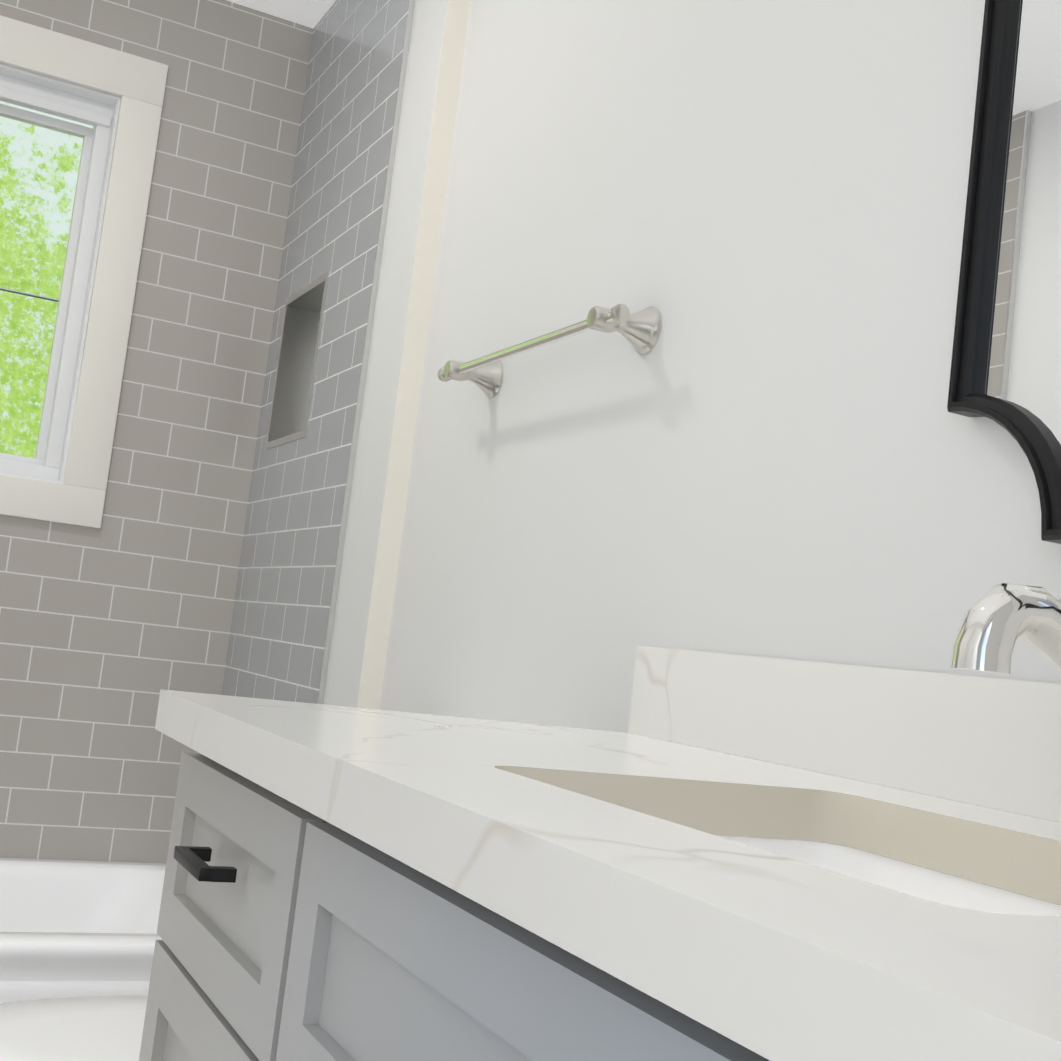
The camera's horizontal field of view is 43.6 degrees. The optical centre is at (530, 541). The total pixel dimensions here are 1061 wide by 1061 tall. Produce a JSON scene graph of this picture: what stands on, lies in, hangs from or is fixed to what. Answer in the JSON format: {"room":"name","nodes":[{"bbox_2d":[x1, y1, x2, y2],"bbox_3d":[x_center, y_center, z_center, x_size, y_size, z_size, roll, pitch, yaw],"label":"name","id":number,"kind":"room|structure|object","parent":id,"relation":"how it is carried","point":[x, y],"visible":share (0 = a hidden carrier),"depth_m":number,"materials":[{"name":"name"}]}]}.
{"room":"bathroom","nodes":[
{"label":"bathroom","id":0,"kind":"room"},
{"bbox_2d":[227,0,335,27],"bbox_3d":[-0.383,-1.579,1.442,2.200,0.300,4.130,9,-5,-26],"label":"ceiling","id":1,"kind":"structure","parent":0,"point":[309,13],"depth_m":3.23,"materials":[{"name":"white paint"}]},
{"bbox_2d":[323,0,1060,732],"bbox_3d":[0.331,-0.076,1.596,0.368,2.480,3.838,9,-5,-26],"label":"wall","id":2,"kind":"structure","parent":0,"point":[769,444],"depth_m":1.65,"materials":[{"name":"white paint"}]},
{"bbox_2d":[265,272,328,448],"bbox_3d":[-0.492,-0.396,3.031,0.094,0.364,0.329,9,-5,-26],"label":"wall niche","id":3,"kind":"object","parent":2,"relation":"in","point":[296,366],"depth_m":3.16,"materials":[{"name":"grey tile"}]},
{"bbox_2d":[222,0,414,703],"bbox_3d":[-0.496,-0.267,2.904,0.010,2.078,0.752,9,-5,-26],"label":"wall tile","id":4,"kind":"structure","parent":2,"relation":"attached to","point":[288,578],"depth_m":2.83,"materials":[{"name":"grey tile"}]},
{"bbox_2d":[438,304,660,397],"bbox_3d":[0.010,-0.271,1.892,0.087,0.062,0.567,9,-5,-26],"label":"towel rail","id":5,"kind":"object","parent":2,"relation":"attached to","point":[640,331],"visible":1,"depth_m":1.74,"materials":[{"name":"silver metal"}]},
{"bbox_2d":[628,646,1060,818],"bbox_3d":[0.460,0.158,0.903,0.020,0.102,1.486,9,-5,-26],"label":"backsplash","id":6,"kind":"structure","parent":2,"relation":"attached to","point":[865,722],"depth_m":1.23,"materials":[{"name":"white stone"}]},
{"bbox_2d":[947,0,1060,543],"bbox_3d":[0.549,-0.436,0.911,0.030,0.872,0.620,9,-5,-26],"label":"mirror","id":7,"kind":"object","parent":2,"relation":"attached to","point":[1005,372],"visible":0.96,"depth_m":1.14,"materials":[{"name":"black metal"}]},
{"bbox_3d":[-0.697,1.053,1.219,2.200,0.060,4.130,9,-5,-26],"label":"floor","id":8,"kind":"structure","parent":0,"visible":0},
{"bbox_2d":[0,995,147,1060],"bbox_3d":[-0.420,0.672,1.679,0.756,0.837,0.444,9,-5,-26],"label":"toilet","id":9,"kind":"object","parent":8,"relation":"on","point":[97,1028],"visible":0.08,"depth_m":1.64,"materials":[{"name":"white ceramic"}]},
{"bbox_2d":[0,858,165,1003],"bbox_3d":[-1.317,0.849,2.456,1.518,0.405,0.767,9,-5,-26],"label":"bathtub","id":10,"kind":"object","parent":8,"relation":"on","point":[72,928],"visible":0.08,"depth_m":2.90,"materials":[{"name":"white ceramic"}]},
{"bbox_2d":[139,715,858,1060],"bbox_3d":[0.152,0.643,0.752,0.561,0.874,1.512,9,-5,-26],"label":"bathroom vanity","id":11,"kind":"object","parent":8,"relation":"on","point":[293,925],"depth_m":0.83,"materials":[{"name":"grey"}]},
{"bbox_2d":[157,689,1060,1060],"bbox_3d":[0.210,0.189,0.778,0.564,0.040,1.486,9,-5,-26],"label":"countertop","id":12,"kind":"structure","parent":11,"relation":"on","point":[869,967],"depth_m":0.61,"materials":[{"name":"white stone"}]},
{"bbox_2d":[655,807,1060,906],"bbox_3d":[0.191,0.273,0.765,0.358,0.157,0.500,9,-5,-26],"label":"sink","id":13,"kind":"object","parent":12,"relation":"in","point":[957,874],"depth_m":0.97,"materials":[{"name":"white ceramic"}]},
{"bbox_2d":[923,583,1060,734],"bbox_3d":[0.356,0.081,0.851,0.215,0.221,0.063,9,-5,-26],"label":"faucet","id":14,"kind":"object","parent":12,"relation":"on","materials":[{"name":"silver metal"}]},
{"bbox_3d":[-1.373,-0.162,2.985,2.200,2.480,0.162,9,-5,-26],"label":"wall","id":15,"kind":"structure","parent":0,"visible":0},
{"bbox_2d":[0,15,167,527],"bbox_3d":[-1.309,-0.636,2.989,0.796,1.111,0.144,9,-5,-26],"label":"window unit","id":16,"kind":"structure","parent":15,"relation":"in","point":[45,463],"depth_m":3.08,"materials":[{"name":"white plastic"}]},
{"bbox_2d":[0,0,312,863],"bbox_3d":[-1.345,-0.368,2.909,1.524,2.078,0.008,9,-5,-26],"label":"wall tile","id":17,"kind":"structure","parent":15,"relation":"attached to","point":[116,622],"depth_m":3.14,"materials":[{"name":"grey tile"}]},
{"label":"outside","id":18,"kind":"structure","parent":0,"visible":0},
{"bbox_2d":[0,101,92,457],"bbox_3d":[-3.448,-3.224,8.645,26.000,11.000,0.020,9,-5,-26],"label":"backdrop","id":19,"kind":"structure","parent":18,"point":[33,208],"depth_m":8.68,"materials":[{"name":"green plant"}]},
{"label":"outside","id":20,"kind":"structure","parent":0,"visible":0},
{"bbox_2d":[0,288,58,301],"bbox_3d":[-1.980,-0.565,5.945,9.000,1.040,0.012,9,-5,-26],"label":"wire","id":21,"kind":"object","parent":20,"point":[26,294],"depth_m":5.84,"materials":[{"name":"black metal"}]}
]}

